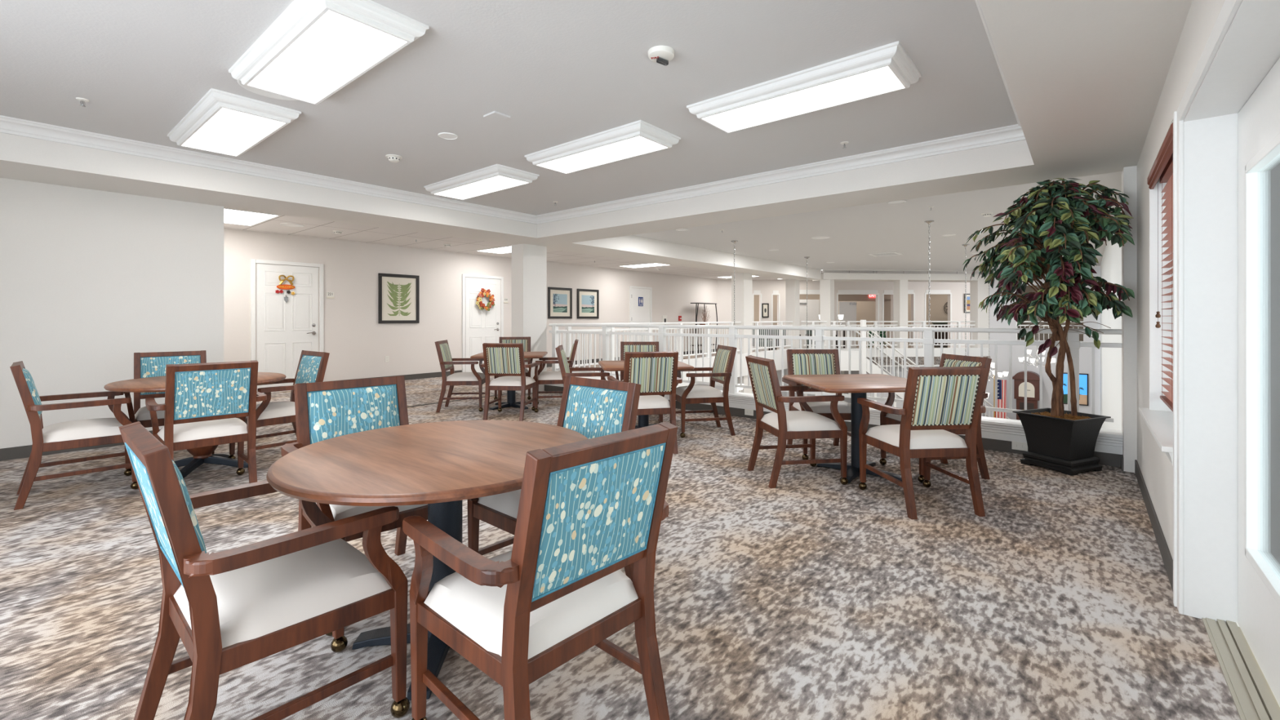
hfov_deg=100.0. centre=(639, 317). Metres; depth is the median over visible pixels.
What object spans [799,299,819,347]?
door
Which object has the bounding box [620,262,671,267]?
recessed light
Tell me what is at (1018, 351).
wall
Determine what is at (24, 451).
baseboard
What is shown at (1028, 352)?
chandelier
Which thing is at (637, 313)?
door
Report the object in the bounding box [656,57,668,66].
lamp
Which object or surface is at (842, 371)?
trim
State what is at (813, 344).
balcony railing
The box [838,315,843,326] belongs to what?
table lamp
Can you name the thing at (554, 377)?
dining chair
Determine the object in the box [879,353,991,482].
dining chair
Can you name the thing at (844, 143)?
sprinkler head
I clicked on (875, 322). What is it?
balcony railing
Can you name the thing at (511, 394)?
square table
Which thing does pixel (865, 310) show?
wall
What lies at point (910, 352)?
curb
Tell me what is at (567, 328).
balcony railing
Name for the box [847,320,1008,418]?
staircase
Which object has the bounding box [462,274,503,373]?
door
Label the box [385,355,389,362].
wall outlet
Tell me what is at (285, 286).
decoration
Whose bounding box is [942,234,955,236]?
recessed light
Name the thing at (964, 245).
chandelier
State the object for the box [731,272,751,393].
column
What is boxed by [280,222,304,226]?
ceiling speaker
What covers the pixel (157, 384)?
round table
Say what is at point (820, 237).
ceiling speaker
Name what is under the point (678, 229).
recessed light
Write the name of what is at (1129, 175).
wall
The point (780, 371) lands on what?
wall
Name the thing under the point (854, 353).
curb
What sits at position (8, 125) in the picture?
crown molding
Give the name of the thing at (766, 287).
wall
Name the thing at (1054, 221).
potted tree
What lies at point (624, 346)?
dining chair
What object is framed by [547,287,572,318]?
print
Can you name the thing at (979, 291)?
column
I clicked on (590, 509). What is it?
dining chair
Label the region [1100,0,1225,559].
wall
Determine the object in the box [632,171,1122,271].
ceiling
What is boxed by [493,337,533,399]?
dining chair
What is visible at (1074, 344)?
balcony railing
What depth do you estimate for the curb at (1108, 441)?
4.77 m
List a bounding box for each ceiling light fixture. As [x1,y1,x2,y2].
[167,88,301,156]
[228,0,429,105]
[423,164,539,199]
[524,120,680,173]
[686,40,921,133]
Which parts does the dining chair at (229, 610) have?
rail, leg, backrest, leg, arm, seat frame, seat, arm, leg, leg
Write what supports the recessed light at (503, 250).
in the ceiling at (313, 228)
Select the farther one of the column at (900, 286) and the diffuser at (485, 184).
the column at (900, 286)
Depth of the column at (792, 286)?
16.29 m
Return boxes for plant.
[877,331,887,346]
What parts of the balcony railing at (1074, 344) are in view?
newel post, newel post, newel post, newel post, newel post, rail, handrail, rail, newel post, newel post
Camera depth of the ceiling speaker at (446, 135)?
4.30 m
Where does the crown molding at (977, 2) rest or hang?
attached to the ceiling at (563, 71)
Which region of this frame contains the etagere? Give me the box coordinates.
[690,302,717,353]
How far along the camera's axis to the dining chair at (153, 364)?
4.50 m
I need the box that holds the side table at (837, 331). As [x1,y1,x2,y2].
[836,330,844,348]
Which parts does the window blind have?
head rail, rail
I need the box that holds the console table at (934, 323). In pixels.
[932,322,947,346]
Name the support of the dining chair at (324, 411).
on the floor
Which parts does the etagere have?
leg, leg, frame, leg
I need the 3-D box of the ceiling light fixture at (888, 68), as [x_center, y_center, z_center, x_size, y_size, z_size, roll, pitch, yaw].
[1.007,-1.423,3.466,1.360,0.085,0.510,0,0,40]
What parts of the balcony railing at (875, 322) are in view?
newel post, handrail, rail, rail, newel post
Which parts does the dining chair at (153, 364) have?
leg, seat frame, seat, rail, rail, backrest, leg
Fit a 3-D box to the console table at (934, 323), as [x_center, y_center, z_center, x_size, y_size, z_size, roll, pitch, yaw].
[12.381,0.650,21.554,1.080,0.940,0.460,0,0,-5]
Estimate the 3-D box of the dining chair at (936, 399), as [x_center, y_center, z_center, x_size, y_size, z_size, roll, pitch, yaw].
[1.791,0.735,3.443,0.619,0.891,0.589,0,0,-6]
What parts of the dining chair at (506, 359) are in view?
leg, leg, rail, backrest, nailhead trim, rail, seat, seat frame, leg, arm, leg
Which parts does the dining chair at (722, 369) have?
leg, arm, seat, seat frame, arm, leg, rail, backrest, rail, leg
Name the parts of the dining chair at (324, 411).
arm, leg, rail, backrest, seat frame, seat, leg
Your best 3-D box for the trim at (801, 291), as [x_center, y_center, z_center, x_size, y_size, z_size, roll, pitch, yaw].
[7.693,0.075,19.306,7.470,2.210,0.012,0,0,-5]
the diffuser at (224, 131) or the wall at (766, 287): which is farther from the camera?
the wall at (766, 287)
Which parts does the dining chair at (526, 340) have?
leg, rail, backrest, leg, leg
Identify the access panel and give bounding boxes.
[483,111,511,122]
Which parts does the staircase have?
newel post, rail, panel, rail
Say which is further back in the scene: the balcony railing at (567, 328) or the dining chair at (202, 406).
the balcony railing at (567, 328)
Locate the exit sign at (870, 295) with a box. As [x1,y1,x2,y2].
[869,294,875,297]
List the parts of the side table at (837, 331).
leg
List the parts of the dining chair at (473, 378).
leg, rail, backrest, leg, arm, seat, seat frame, arm, leg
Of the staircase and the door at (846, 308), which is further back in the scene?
the door at (846, 308)
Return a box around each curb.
[546,376,1123,454]
[572,347,802,386]
[794,347,988,366]
[840,350,862,370]
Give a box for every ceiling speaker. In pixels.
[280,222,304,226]
[438,132,457,139]
[811,235,830,239]
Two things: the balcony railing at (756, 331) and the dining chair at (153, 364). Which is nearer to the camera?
the dining chair at (153, 364)
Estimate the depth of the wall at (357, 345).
10.13 m
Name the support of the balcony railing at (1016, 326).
attached to the wall at (1018, 351)
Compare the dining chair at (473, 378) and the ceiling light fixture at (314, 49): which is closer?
the ceiling light fixture at (314, 49)
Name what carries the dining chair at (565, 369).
on the floor
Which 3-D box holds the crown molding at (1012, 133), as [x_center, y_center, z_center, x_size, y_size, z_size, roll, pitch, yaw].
[0.716,-1.412,5.886,5.820,0.106,0.090,0,0,40]
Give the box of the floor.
[0,346,1240,719]
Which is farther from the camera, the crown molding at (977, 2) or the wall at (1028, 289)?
the wall at (1028, 289)
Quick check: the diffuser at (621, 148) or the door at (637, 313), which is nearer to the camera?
the diffuser at (621, 148)
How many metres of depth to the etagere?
17.50 m
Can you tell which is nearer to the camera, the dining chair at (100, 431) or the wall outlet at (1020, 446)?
the dining chair at (100, 431)
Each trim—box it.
[752,289,951,351]
[804,366,986,404]
[1201,617,1279,719]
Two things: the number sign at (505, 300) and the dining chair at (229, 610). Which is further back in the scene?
the number sign at (505, 300)
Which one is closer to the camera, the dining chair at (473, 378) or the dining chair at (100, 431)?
the dining chair at (100, 431)
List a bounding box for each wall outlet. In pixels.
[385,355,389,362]
[744,408,753,415]
[1011,440,1027,451]
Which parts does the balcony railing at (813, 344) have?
newel post, rail, handrail, newel post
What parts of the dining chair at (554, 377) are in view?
leg, seat, seat frame, arm, arm, backrest, leg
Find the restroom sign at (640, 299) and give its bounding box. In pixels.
[638,297,643,306]
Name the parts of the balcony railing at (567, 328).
newel post, newel post, rail, newel post, rail, handrail, newel post, newel post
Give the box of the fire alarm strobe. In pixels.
[648,45,674,66]
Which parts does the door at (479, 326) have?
panel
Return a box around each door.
[250,258,324,393]
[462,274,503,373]
[629,285,652,342]
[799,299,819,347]
[839,301,856,348]
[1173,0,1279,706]
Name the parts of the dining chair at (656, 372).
arm, leg, backrest, nailhead trim, rail, seat, seat frame, rail, leg, leg, arm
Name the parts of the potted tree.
planter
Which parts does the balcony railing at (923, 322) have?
newel post, rail, handrail, rail, newel post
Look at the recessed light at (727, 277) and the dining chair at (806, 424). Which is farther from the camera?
the recessed light at (727, 277)
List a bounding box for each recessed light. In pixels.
[223,208,280,226]
[475,245,511,253]
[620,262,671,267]
[675,228,688,231]
[716,275,759,278]
[888,200,906,204]
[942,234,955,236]
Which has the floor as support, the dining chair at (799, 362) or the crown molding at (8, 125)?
the dining chair at (799, 362)
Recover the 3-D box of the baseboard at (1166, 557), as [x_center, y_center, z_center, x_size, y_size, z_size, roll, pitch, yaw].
[3.018,1.130,3.232,0.087,0.100,2.550,0,0,40]
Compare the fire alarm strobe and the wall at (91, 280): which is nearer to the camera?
the fire alarm strobe
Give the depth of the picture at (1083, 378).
15.19 m
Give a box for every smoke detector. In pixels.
[332,230,342,234]
[385,154,402,162]
[981,212,993,217]
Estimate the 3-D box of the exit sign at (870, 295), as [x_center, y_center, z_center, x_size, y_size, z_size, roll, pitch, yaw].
[8.830,-0.850,20.360,0.296,0.160,0.033,0,0,-5]
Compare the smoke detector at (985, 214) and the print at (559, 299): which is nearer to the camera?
the smoke detector at (985, 214)
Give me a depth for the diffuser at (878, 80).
3.40 m
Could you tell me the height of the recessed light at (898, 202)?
0.010 m
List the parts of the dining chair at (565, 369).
leg, backrest, arm, arm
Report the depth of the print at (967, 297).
19.69 m
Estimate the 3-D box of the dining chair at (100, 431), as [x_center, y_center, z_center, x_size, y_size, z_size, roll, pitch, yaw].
[-3.827,0.735,3.655,0.619,0.891,0.589,0,0,42]
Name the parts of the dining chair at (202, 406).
arm, leg, seat frame, seat, rail, backrest, rail, leg, leg, arm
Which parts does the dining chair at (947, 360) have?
leg, seat, leg, seat frame, leg, backrest, nailhead trim, rail, leg, arm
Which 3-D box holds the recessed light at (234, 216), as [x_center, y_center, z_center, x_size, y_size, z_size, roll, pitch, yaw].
[-5.388,-1.345,7.192,1.240,0.008,0.620,0,0,40]
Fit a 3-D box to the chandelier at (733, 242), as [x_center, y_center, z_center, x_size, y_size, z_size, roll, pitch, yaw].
[1.777,0.125,10.106,0.794,3.150,0.703,0,0,-37]
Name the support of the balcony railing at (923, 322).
on the curb at (910, 352)
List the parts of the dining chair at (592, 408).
leg, seat frame, seat, leg, backrest, rail, leg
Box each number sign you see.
[326,292,334,298]
[503,297,508,302]
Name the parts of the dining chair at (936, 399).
leg, arm, leg, seat frame, seat, leg, rail, backrest, nailhead trim, rail, leg, arm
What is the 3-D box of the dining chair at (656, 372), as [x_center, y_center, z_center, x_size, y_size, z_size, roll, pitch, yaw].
[0.036,0.735,4.877,0.619,0.891,0.589,0,0,-14]
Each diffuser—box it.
[182,107,284,155]
[248,10,405,102]
[435,175,527,199]
[538,136,665,172]
[703,66,903,131]
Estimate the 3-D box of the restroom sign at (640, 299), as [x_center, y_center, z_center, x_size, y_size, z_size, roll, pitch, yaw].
[0.022,-0.475,15.574,0.009,0.270,0.210,0,0,40]
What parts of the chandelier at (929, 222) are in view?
chain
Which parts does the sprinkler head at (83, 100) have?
frame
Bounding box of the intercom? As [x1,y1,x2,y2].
[662,315,666,324]
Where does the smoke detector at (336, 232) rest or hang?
attached to the ceiling at (313, 228)
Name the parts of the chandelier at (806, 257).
chain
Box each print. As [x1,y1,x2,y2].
[377,273,419,323]
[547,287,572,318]
[577,288,599,318]
[966,296,969,310]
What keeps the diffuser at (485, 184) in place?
attached to the ceiling light fixture at (496, 177)
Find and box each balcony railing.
[548,323,1122,422]
[558,321,741,368]
[751,320,792,352]
[801,320,844,348]
[845,320,897,348]
[907,320,975,347]
[1015,320,1083,340]
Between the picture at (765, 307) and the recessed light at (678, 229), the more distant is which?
the picture at (765, 307)
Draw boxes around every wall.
[0,177,223,448]
[223,227,717,381]
[693,368,786,396]
[717,279,969,351]
[754,293,947,346]
[786,366,985,416]
[986,266,1100,419]
[1016,285,1083,341]
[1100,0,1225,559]
[1121,165,1137,472]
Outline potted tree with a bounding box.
[962,177,1134,475]
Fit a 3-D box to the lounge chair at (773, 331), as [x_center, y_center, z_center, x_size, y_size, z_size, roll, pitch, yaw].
[4.798,0.750,17.749,0.760,0.860,0.700,0,0,-11]
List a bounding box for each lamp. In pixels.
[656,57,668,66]
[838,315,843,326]
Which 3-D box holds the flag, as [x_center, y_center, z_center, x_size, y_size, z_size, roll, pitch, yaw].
[10.096,2.862,15.136,0.436,2.555,0.260,0,0,17]
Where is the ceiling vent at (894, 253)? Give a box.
[866,251,902,256]
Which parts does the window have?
sill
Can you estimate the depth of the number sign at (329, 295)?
9.18 m
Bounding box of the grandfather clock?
[1012,370,1039,420]
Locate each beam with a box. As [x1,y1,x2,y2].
[537,139,1142,243]
[812,269,988,282]
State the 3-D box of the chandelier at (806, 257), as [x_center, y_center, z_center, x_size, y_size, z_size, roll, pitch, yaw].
[3.962,0.125,12.737,0.794,3.150,0.703,0,0,-37]
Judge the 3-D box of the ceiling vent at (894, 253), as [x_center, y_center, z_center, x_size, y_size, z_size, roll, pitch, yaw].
[5.545,-1.443,12.138,0.600,0.014,0.600,0,0,40]
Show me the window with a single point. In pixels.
(1158, 418)
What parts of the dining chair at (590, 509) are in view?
leg, arm, leg, seat frame, seat, rail, backrest, rail, leg, arm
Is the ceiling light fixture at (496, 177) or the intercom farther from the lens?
the intercom
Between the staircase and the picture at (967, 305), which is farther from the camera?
the picture at (967, 305)
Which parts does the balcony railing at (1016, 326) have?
newel post, rail, handrail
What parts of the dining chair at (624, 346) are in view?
leg, rail, backrest, nailhead trim, leg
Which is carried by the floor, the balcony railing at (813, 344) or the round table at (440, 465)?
the round table at (440, 465)
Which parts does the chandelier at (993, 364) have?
chain, lamp shade, lamp shade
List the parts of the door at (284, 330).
panel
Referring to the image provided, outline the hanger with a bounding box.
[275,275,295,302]
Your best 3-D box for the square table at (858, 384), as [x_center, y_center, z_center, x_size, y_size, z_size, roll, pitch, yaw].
[1.667,0.828,4.088,0.900,0.705,0.900,0,0,-5]
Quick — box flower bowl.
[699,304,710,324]
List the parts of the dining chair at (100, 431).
rail, leg, leg, backrest, arm, arm, seat, seat frame, leg, leg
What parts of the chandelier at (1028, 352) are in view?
stem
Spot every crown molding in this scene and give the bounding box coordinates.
[0,115,537,224]
[536,124,1025,224]
[974,0,1022,128]
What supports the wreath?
attached to the door at (479, 326)
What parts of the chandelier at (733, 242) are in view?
chain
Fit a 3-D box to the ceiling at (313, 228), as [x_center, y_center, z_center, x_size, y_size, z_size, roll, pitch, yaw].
[4.189,-1.400,13.793,14.637,0.100,29.974,0,0,40]
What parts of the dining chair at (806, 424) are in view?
leg, rail, nailhead trim, backrest, rail, leg, arm, seat, seat frame, arm, leg, leg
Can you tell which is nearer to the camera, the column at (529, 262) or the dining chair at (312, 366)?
the dining chair at (312, 366)
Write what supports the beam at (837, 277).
attached to the ceiling at (313, 228)
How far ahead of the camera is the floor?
2.22 m
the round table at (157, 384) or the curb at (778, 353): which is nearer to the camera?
the round table at (157, 384)
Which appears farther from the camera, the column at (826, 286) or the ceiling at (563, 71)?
the column at (826, 286)
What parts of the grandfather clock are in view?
door pane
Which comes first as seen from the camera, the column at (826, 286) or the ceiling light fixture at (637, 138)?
the ceiling light fixture at (637, 138)
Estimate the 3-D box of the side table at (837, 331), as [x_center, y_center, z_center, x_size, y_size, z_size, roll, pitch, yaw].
[6.783,0.780,18.123,0.500,0.800,0.440,0,0,-5]
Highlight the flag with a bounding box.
[992,374,1006,418]
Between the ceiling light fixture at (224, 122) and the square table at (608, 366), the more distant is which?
the square table at (608, 366)
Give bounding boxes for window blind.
[1146,122,1173,411]
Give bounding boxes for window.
[1138,120,1173,466]
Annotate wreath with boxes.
[475,288,494,311]
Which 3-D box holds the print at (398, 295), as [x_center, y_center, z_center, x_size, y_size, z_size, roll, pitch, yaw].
[-4.528,-0.360,10.098,0.030,0.920,0.770,0,0,40]
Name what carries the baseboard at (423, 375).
attached to the wall at (357, 345)
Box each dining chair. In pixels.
[9,360,138,510]
[118,421,409,719]
[124,350,214,453]
[145,360,266,483]
[227,350,329,458]
[280,375,427,635]
[402,421,677,719]
[435,339,485,412]
[466,375,640,582]
[480,342,540,421]
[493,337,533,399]
[531,339,578,410]
[555,345,609,385]
[607,351,682,453]
[615,341,658,421]
[669,344,737,437]
[745,355,848,488]
[782,349,850,459]
[857,366,986,519]
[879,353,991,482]
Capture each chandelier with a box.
[730,240,743,391]
[804,256,809,349]
[924,220,933,327]
[961,244,989,399]
[988,284,1008,381]
[1018,280,1055,367]
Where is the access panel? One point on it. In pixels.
(495, 116)
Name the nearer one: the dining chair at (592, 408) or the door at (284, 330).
the dining chair at (592, 408)
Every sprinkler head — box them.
[75,97,89,106]
[840,141,848,148]
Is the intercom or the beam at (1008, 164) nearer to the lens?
the beam at (1008, 164)
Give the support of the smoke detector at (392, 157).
attached to the ceiling at (563, 71)
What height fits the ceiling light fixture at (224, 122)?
0.085 m
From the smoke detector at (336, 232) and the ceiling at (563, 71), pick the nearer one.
the ceiling at (563, 71)
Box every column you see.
[511,243,546,393]
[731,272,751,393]
[785,279,799,348]
[819,279,834,348]
[893,280,907,348]
[969,280,989,355]
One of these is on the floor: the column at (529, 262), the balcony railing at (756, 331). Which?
the column at (529, 262)
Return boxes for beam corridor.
[0,132,821,280]
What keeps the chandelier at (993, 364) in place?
hanging from the ceiling at (855, 232)
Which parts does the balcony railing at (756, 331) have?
newel post, rail, handrail, rail, newel post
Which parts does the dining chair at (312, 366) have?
leg, leg, seat frame, seat, arm, arm, leg, backrest, rail, leg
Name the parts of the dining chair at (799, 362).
leg, arm, leg, rail, rail, backrest, nailhead trim, seat frame, seat, leg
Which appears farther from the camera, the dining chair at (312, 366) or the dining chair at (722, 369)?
the dining chair at (722, 369)
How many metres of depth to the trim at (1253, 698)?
1.76 m
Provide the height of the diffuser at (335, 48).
0.004 m
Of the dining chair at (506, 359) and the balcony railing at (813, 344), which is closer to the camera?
the dining chair at (506, 359)
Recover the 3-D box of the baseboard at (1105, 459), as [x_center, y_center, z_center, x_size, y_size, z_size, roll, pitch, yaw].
[1.134,1.130,6.460,6.970,0.100,0.012,0,0,40]
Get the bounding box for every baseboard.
[0,429,160,461]
[324,348,716,382]
[544,384,1120,466]
[1120,454,1173,591]
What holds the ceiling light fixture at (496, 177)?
attached to the ceiling at (563, 71)
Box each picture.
[761,303,768,317]
[964,293,969,312]
[1062,372,1088,405]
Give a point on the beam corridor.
(21, 157)
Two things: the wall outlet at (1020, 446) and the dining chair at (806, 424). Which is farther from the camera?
the wall outlet at (1020, 446)
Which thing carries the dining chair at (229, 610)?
on the floor
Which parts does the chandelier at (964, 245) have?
chain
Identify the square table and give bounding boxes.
[470,351,547,409]
[598,360,694,428]
[782,373,906,483]
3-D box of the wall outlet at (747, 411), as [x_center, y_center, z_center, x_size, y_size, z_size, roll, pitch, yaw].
[1.284,1.110,6.320,0.114,0.072,0.008,0,0,40]
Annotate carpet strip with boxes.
[279,393,506,424]
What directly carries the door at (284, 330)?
in the wall at (357, 345)
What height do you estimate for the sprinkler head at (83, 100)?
0.046 m
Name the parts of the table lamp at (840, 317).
lamp shade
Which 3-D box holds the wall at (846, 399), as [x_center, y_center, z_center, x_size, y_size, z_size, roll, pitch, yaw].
[7.577,2.660,16.490,6.600,2.960,0.200,0,0,-5]
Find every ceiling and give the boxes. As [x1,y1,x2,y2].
[0,0,1017,215]
[223,207,989,279]
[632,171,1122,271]
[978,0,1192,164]
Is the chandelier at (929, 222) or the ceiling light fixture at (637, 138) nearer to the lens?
the ceiling light fixture at (637, 138)
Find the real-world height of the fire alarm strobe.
0.054 m
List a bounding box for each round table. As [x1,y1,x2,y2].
[103,372,286,478]
[266,420,588,700]

